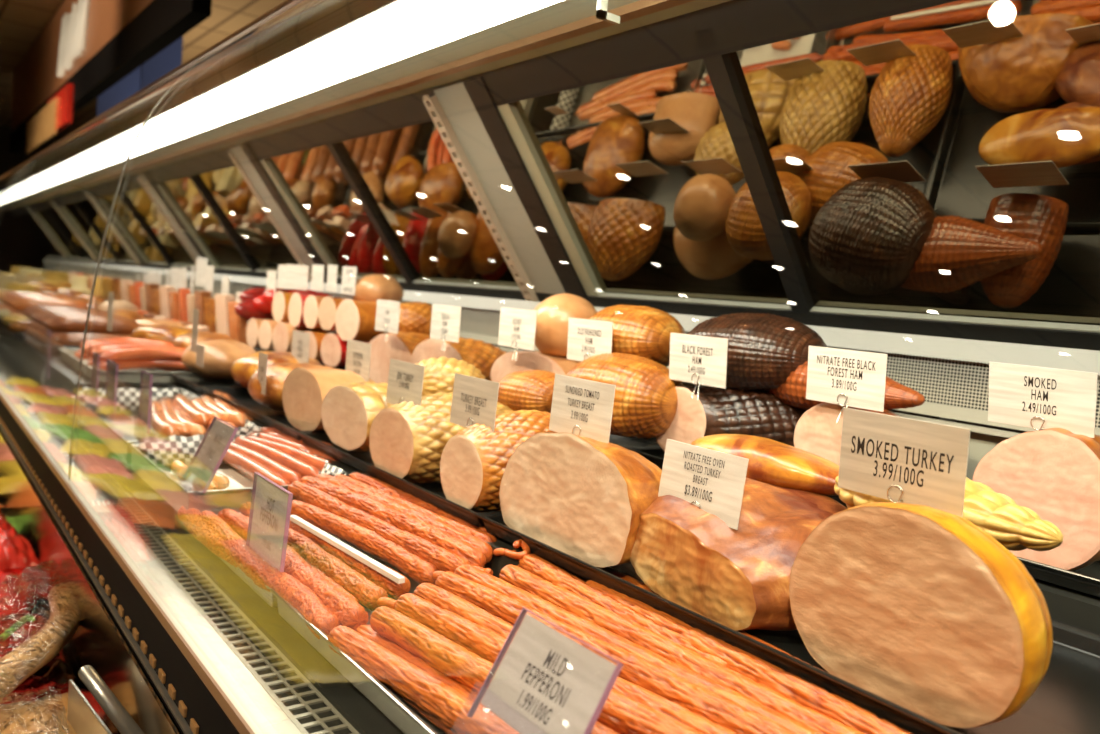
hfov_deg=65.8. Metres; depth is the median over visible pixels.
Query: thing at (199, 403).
sausage
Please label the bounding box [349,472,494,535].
stick
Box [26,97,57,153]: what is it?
sign
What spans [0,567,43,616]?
pack
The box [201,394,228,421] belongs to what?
sausage
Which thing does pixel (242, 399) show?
tray
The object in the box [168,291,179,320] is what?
packet
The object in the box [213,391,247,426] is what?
sausage
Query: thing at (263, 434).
sausage
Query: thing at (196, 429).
sausage
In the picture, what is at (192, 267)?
price card
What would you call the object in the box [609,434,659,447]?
tray
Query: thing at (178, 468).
sausage piece
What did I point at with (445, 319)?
price card
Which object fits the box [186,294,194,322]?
packet
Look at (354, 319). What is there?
loaf
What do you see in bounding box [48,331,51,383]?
price card
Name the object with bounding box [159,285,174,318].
packet
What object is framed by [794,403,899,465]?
ham
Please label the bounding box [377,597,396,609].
stick
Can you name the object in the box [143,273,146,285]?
price card
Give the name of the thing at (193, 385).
tray
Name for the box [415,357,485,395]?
pale netted turkey
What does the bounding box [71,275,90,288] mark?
cheese wedge
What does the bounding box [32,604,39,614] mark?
shelf
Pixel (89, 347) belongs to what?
frankfurter
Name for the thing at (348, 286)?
price card
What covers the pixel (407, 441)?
jerk turkey
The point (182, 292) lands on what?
packet
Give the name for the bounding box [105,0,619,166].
lamp
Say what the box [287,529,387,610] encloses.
stick
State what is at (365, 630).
stick
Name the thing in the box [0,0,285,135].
wall
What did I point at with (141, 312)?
packet
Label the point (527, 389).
ham
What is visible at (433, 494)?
tray
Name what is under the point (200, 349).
price card
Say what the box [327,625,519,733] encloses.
stick
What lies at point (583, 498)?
breast
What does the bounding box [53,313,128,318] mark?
salami
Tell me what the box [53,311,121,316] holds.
salami
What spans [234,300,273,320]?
red chub
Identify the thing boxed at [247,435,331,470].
sausage
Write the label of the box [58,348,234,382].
tray
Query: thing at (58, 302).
kielbasa
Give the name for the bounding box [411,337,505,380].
ham
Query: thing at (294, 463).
sausage
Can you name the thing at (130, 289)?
packet
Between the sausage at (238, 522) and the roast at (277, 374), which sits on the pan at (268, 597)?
the sausage at (238, 522)
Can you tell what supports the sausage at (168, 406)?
in the tray at (117, 431)
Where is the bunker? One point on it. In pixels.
(97, 642)
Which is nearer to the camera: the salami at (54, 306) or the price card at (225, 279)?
the price card at (225, 279)
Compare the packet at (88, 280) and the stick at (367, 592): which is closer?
the stick at (367, 592)
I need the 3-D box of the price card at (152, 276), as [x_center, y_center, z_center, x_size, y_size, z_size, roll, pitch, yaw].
[-1.900,-0.404,4.058,0.100,0.105,0.001,9,6,40]
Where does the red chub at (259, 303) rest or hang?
on the red chub at (245, 310)
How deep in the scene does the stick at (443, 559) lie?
1.09 m
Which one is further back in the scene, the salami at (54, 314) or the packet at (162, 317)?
the packet at (162, 317)
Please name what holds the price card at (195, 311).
on the display case
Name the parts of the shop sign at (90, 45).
panel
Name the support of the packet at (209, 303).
on the tray
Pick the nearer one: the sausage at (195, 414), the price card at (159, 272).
the sausage at (195, 414)
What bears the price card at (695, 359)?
on the ham at (715, 410)
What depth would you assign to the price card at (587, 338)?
1.38 m
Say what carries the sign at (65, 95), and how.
hanging from the shop sign at (90, 45)
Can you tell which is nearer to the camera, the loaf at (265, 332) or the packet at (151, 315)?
the loaf at (265, 332)
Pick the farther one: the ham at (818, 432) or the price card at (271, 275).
the price card at (271, 275)
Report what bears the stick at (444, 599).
on the stick
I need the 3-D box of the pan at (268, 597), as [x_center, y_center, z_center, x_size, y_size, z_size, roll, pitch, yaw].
[-0.319,0.247,1.157,0.244,0.030,0.316,2,5,-38]
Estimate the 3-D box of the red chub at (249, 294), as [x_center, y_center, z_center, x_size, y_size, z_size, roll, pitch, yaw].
[-0.971,-0.236,2.928,0.074,0.072,0.220,8,5,35]
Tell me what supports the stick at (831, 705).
on the display case
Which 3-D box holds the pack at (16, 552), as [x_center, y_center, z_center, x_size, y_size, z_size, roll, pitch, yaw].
[-1.214,0.362,1.785,0.174,0.104,0.410,1,6,-44]
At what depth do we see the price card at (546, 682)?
0.58 m
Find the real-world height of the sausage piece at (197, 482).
0.024 m
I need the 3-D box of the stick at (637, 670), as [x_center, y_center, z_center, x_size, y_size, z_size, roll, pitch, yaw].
[0.067,0.265,0.742,0.028,0.032,0.555,1,6,-43]
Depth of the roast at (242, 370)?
2.06 m
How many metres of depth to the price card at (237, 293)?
2.93 m
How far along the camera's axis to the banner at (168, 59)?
4.65 m
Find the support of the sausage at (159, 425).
in the tray at (117, 431)
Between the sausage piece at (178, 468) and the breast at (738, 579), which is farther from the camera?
the sausage piece at (178, 468)
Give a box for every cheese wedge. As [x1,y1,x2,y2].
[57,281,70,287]
[58,272,68,281]
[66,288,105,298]
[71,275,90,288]
[93,277,122,296]
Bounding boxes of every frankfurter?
[74,350,89,359]
[80,337,172,347]
[80,341,173,353]
[87,357,103,366]
[91,344,185,355]
[99,358,192,371]
[100,347,184,361]
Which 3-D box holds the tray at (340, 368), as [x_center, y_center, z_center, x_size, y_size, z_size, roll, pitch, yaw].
[-0.383,0.037,2.202,0.199,0.020,0.701,2,5,-38]
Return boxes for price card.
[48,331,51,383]
[88,352,99,402]
[104,359,118,413]
[107,292,113,331]
[138,370,152,433]
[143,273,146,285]
[147,271,156,283]
[158,271,160,285]
[166,269,169,284]
[170,267,181,290]
[174,416,237,508]
[181,268,186,287]
[190,266,193,291]
[191,309,198,352]
[195,260,207,286]
[196,344,204,367]
[197,257,207,259]
[205,265,213,292]
[221,276,229,293]
[236,292,241,302]
[246,472,292,571]
[258,352,267,394]
[266,270,276,293]
[277,265,285,288]
[285,264,308,290]
[291,330,309,362]
[311,265,323,290]
[326,265,337,291]
[341,266,356,294]
[345,339,370,380]
[375,299,399,341]
[386,359,424,405]
[430,304,460,351]
[450,373,498,431]
[467,607,623,733]
[498,307,536,359]
[549,374,615,442]
[567,317,612,360]
[658,439,748,529]
[669,333,727,396]
[806,346,887,421]
[838,407,970,516]
[988,362,1097,437]
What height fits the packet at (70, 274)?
0.172 m
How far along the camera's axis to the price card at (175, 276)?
3.73 m
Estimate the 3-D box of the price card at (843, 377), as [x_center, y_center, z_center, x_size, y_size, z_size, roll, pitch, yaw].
[0.367,0.024,1.061,0.007,0.092,0.110,2,5,-38]
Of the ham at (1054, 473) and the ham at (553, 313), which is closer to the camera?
the ham at (1054, 473)
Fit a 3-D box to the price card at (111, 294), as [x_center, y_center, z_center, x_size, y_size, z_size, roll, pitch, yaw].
[-1.130,-0.143,2.185,0.001,0.100,0.060,2,5,-38]
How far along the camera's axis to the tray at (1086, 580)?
0.88 m
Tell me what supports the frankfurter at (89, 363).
on the tray at (133, 375)
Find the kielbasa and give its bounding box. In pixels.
[54,299,86,306]
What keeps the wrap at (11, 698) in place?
on the pack at (14, 727)
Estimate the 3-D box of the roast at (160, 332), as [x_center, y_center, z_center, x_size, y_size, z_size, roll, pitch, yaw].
[-1.273,-0.092,2.821,0.240,0.101,0.195,7,5,27]
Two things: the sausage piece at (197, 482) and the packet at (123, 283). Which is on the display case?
the packet at (123, 283)
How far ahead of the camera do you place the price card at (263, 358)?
1.77 m
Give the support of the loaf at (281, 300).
on the loaf at (265, 332)
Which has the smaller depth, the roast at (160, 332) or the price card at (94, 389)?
the price card at (94, 389)
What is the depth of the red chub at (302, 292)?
2.70 m
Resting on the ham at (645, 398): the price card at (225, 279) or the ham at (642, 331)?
the ham at (642, 331)
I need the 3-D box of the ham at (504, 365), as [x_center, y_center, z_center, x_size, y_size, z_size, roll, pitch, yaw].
[0.024,0.024,1.617,0.172,0.107,0.254,2,5,-38]
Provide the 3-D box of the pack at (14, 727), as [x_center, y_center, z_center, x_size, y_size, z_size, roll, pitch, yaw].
[-0.695,0.485,1.114,0.184,0.058,0.183,2,5,-38]
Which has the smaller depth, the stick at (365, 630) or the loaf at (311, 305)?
the stick at (365, 630)
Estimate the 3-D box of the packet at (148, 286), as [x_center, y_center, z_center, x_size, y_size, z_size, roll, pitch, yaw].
[-1.825,-0.299,3.910,0.059,0.172,0.090,1,6,-41]
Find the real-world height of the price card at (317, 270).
0.075 m
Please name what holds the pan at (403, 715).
on the display case
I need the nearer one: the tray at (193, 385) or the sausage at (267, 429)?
the sausage at (267, 429)
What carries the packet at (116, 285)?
on the display case
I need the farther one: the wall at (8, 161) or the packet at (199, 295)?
the wall at (8, 161)
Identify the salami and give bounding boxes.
[51,316,140,334]
[51,333,129,345]
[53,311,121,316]
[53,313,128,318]
[54,306,102,310]
[54,308,107,311]
[54,309,115,314]
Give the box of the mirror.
[63,0,1099,350]
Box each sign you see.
[9,0,211,153]
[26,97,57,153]
[47,83,73,132]
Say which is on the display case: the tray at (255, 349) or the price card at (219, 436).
the tray at (255, 349)
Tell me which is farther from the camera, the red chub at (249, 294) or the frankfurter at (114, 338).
the red chub at (249, 294)
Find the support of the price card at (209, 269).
attached to the display case
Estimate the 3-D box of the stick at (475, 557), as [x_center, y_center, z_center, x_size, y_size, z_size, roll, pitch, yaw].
[-0.229,0.201,1.145,0.029,0.034,0.440,1,6,-43]
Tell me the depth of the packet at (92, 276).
4.95 m
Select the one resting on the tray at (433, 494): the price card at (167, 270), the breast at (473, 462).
the breast at (473, 462)
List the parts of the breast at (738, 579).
oven roasted turkey, oven roasted turkey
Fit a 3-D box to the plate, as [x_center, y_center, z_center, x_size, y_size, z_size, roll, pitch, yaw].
[-0.543,0.452,1.024,0.004,0.054,0.260,1,6,-44]
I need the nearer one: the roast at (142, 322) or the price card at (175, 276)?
the roast at (142, 322)
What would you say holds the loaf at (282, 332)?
on the tray at (255, 349)
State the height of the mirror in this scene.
0.451 m
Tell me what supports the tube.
in the bunker
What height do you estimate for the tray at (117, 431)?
0.066 m
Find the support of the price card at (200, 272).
attached to the display case
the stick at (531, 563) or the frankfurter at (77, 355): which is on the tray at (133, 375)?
the frankfurter at (77, 355)
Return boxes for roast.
[129,324,191,343]
[136,319,181,326]
[173,331,237,347]
[181,339,255,378]
[231,351,321,388]
[248,363,339,411]
[282,368,375,430]
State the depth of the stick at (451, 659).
0.76 m
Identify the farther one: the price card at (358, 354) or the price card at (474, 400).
the price card at (358, 354)
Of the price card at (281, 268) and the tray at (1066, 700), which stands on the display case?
the tray at (1066, 700)
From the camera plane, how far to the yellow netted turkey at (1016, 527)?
0.74 m
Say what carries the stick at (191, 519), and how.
in the pan at (268, 597)
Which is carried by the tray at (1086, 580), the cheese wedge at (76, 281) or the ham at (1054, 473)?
the ham at (1054, 473)
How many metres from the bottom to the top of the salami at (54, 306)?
0.064 m
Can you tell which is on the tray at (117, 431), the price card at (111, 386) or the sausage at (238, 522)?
the price card at (111, 386)
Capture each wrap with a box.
[0,561,101,697]
[0,687,69,733]
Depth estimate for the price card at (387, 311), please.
1.88 m
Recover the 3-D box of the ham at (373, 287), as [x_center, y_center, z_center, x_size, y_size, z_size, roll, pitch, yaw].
[-0.465,-0.205,2.293,0.125,0.090,0.139,8,5,38]
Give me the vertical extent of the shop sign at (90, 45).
0.760 m
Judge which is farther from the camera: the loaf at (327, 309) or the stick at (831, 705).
the loaf at (327, 309)
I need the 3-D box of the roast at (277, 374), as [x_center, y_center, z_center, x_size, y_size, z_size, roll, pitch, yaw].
[-0.542,0.043,1.879,0.240,0.101,0.197,2,5,-38]
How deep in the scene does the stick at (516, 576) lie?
0.76 m
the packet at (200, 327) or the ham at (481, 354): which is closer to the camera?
the ham at (481, 354)
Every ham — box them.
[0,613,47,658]
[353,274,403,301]
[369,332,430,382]
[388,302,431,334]
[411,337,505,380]
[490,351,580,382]
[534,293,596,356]
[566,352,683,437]
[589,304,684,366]
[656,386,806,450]
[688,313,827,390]
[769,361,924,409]
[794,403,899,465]
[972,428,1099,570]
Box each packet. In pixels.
[68,272,76,281]
[86,278,91,288]
[91,275,100,285]
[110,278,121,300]
[114,282,120,299]
[120,279,132,300]
[127,284,134,304]
[133,281,143,309]
[137,310,147,315]
[139,286,146,310]
[143,312,155,318]
[145,283,158,312]
[151,289,160,315]
[154,315,165,319]
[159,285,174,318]
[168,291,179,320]
[177,288,189,321]
[177,321,191,325]
[185,325,208,331]
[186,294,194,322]
[194,290,211,325]
[204,297,216,332]
[214,294,234,335]
[228,301,247,343]
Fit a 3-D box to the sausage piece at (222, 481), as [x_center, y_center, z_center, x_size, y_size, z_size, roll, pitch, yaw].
[-0.544,0.185,1.385,0.059,0.024,0.024,8,5,37]
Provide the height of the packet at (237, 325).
0.152 m
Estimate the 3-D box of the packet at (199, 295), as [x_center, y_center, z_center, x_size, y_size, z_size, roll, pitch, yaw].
[-1.332,-0.207,3.274,0.059,0.172,0.090,1,6,-39]
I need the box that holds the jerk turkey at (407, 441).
[369,392,512,482]
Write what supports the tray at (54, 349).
on the display case
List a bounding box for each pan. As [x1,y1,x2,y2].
[216,512,397,606]
[270,570,445,733]
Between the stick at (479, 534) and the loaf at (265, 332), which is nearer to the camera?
the stick at (479, 534)
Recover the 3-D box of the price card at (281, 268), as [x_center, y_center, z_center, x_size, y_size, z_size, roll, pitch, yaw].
[-0.850,-0.287,2.700,0.001,0.075,0.085,2,5,-38]
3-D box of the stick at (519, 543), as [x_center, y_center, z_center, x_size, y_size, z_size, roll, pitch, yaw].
[-0.080,0.224,0.982,0.114,0.044,0.054,2,5,-38]
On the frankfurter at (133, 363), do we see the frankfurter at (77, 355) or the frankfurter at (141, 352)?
the frankfurter at (141, 352)
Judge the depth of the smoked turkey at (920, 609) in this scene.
0.64 m
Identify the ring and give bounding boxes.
[0,583,80,700]
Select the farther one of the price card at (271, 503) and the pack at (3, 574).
the pack at (3, 574)
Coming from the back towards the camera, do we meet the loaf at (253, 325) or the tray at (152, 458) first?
the loaf at (253, 325)
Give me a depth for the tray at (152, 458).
1.42 m
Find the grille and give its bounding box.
[49,411,359,733]
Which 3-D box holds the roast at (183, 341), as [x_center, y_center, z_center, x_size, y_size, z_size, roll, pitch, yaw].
[-1.051,-0.057,2.616,0.196,0.101,0.240,1,6,-41]
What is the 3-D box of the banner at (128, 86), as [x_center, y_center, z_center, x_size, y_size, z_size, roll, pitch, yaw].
[-2.900,-2.060,5.822,0.340,0.785,0.020,2,5,-38]
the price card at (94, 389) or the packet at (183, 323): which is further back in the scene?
the packet at (183, 323)
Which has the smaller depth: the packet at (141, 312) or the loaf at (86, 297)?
the packet at (141, 312)
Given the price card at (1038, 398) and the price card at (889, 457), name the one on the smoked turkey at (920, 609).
the price card at (889, 457)
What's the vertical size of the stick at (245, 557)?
0.030 m
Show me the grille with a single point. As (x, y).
(289, 723)
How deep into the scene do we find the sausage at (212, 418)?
1.73 m
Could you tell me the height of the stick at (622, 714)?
0.030 m
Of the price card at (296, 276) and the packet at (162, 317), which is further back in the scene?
the packet at (162, 317)
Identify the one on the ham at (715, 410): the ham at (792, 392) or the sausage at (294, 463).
the ham at (792, 392)
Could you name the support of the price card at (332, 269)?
on the loaf at (327, 309)
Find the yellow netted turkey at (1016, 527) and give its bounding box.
[834,476,1062,550]
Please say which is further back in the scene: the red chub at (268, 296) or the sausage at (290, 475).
the red chub at (268, 296)
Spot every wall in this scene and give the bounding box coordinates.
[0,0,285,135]
[0,125,65,176]
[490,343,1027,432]
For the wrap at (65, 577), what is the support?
on the ring
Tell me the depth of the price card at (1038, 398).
0.93 m
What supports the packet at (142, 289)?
on the display case
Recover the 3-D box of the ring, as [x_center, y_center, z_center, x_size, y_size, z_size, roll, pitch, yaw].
[-0.761,0.405,1.273,0.082,0.054,0.397,4,4,-15]
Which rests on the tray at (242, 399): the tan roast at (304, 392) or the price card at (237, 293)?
the tan roast at (304, 392)
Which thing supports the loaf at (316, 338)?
on the tray at (340, 368)
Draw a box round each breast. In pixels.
[321,381,393,451]
[440,410,557,512]
[499,432,661,566]
[630,434,847,630]
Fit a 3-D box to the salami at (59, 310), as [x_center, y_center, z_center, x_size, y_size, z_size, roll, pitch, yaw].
[-1.769,-0.181,3.181,0.300,0.063,0.069,2,5,-38]
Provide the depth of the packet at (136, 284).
4.08 m
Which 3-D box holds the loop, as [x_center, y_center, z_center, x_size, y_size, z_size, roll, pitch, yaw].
[-0.784,0.382,1.249,0.015,0.014,0.078,5,4,0]
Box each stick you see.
[177,506,237,566]
[199,510,271,581]
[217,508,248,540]
[239,502,295,550]
[252,566,340,638]
[284,547,368,630]
[287,481,469,572]
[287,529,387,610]
[289,515,410,599]
[291,500,438,584]
[300,476,485,566]
[304,559,359,603]
[315,474,492,563]
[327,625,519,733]
[335,474,496,541]
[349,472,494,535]
[356,624,492,712]
[362,635,456,733]
[370,606,618,733]
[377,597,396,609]
[395,593,702,733]
[413,583,736,733]
[432,539,529,580]
[435,571,797,733]
[454,565,820,733]
[499,564,863,733]
[518,554,840,722]
[586,580,910,733]
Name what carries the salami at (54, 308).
in the tray at (54, 349)
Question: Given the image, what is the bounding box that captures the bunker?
[0,432,178,733]
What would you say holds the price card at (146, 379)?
on the tray at (152, 458)
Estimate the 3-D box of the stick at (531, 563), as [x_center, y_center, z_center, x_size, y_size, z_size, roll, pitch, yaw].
[0.132,0.262,0.780,0.033,0.032,0.554,2,5,-37]
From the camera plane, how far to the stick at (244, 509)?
1.24 m
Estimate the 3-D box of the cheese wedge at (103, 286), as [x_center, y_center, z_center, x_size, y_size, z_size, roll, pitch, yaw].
[-2.391,-0.429,4.561,0.150,0.098,0.160,7,5,22]
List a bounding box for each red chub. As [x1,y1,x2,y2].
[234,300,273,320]
[239,287,265,301]
[253,295,272,313]
[262,288,315,305]
[287,291,332,296]
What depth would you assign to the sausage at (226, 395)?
1.96 m
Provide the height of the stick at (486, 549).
0.029 m
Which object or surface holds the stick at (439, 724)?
on the pan at (403, 715)
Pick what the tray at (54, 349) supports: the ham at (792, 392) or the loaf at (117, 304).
the loaf at (117, 304)
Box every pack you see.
[0,510,39,570]
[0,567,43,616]
[0,692,76,733]
[1,675,99,715]
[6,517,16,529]
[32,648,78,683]
[34,578,98,600]
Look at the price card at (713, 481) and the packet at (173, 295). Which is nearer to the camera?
the price card at (713, 481)
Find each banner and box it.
[96,66,140,116]
[140,36,182,89]
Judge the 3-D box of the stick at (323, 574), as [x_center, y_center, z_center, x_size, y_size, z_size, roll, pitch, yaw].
[-0.290,0.249,1.032,0.028,0.027,0.278,2,5,-34]
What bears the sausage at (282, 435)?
in the tray at (152, 458)
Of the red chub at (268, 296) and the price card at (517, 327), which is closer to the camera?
the price card at (517, 327)
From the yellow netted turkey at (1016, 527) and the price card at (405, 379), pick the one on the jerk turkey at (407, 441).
the price card at (405, 379)
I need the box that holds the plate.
[67,679,111,733]
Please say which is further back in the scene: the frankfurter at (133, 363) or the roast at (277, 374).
the frankfurter at (133, 363)
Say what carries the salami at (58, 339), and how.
in the tray at (54, 349)
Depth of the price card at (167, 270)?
3.83 m
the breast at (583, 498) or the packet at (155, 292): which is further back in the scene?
the packet at (155, 292)
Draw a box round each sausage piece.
[170,460,190,478]
[192,477,217,490]
[213,473,229,488]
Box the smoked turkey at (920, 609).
[789,502,1052,727]
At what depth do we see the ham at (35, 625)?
1.28 m
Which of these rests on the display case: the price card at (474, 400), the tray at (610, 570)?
the tray at (610, 570)
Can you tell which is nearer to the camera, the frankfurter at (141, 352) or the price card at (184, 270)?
the frankfurter at (141, 352)
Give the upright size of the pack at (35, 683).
0.049 m
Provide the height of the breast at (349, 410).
0.109 m
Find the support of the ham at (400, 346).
on the tray at (340, 368)
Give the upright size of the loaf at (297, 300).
0.102 m
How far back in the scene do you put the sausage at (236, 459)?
1.42 m
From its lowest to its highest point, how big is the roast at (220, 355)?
0.101 m
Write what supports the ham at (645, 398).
on the tray at (654, 454)
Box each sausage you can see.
[150,401,179,437]
[159,397,190,436]
[172,394,211,428]
[174,406,206,435]
[191,398,220,418]
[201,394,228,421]
[206,418,235,429]
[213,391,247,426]
[222,449,290,484]
[222,461,251,480]
[223,393,245,415]
[229,441,302,483]
[235,436,319,476]
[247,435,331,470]
[256,431,338,460]
[260,426,330,444]
[268,431,302,443]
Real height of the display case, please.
1.762 m
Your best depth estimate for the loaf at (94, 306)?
3.67 m
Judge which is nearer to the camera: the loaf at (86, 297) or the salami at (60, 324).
the salami at (60, 324)
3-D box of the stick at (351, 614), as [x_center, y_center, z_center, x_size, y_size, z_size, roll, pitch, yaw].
[-0.265,0.246,0.957,0.033,0.030,0.231,2,5,-36]
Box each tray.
[51,345,80,355]
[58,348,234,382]
[71,387,260,464]
[130,433,345,513]
[147,367,241,394]
[199,387,321,440]
[241,342,275,351]
[297,430,498,526]
[321,364,345,369]
[477,511,1099,733]
[597,567,827,672]
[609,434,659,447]
[626,446,846,507]
[1016,556,1099,596]
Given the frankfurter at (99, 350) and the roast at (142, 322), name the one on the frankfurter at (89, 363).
the frankfurter at (99, 350)
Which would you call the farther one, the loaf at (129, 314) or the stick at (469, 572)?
the loaf at (129, 314)
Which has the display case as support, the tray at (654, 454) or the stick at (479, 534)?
the tray at (654, 454)
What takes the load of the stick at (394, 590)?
in the pan at (268, 597)
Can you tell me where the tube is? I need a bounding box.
[78,665,143,733]
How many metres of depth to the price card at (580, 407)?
1.00 m
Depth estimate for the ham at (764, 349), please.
1.21 m
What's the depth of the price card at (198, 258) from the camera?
3.62 m
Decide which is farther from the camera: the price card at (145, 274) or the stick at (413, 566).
the price card at (145, 274)
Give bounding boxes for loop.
[0,615,34,641]
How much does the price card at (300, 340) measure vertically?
0.078 m
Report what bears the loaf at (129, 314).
on the tray at (54, 349)
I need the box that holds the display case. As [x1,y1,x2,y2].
[0,0,1099,733]
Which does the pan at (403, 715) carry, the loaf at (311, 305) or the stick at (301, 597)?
the stick at (301, 597)
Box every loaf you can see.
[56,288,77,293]
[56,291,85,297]
[74,294,106,303]
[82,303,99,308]
[97,300,138,311]
[113,309,144,320]
[246,318,274,347]
[258,320,284,349]
[272,291,292,322]
[272,322,336,351]
[288,292,335,327]
[303,295,324,327]
[305,331,337,364]
[318,297,354,329]
[321,333,368,366]
[335,299,387,341]
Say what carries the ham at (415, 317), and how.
on the ham at (400, 346)
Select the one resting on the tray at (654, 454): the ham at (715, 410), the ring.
the ham at (715, 410)
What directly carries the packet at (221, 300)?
on the tray
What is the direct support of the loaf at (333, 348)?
on the tray at (340, 368)
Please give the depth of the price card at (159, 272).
3.94 m
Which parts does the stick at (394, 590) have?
divider strip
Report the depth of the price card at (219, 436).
1.24 m
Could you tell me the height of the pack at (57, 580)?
0.035 m
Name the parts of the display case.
glass, post, pane frame, glass, post, pane frame, nose rail, post, pane frame, glass, post, pane frame, slotted rail, post, pane frame, perforated panel, panel, trim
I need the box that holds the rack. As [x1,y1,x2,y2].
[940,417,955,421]
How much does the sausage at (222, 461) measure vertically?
0.030 m

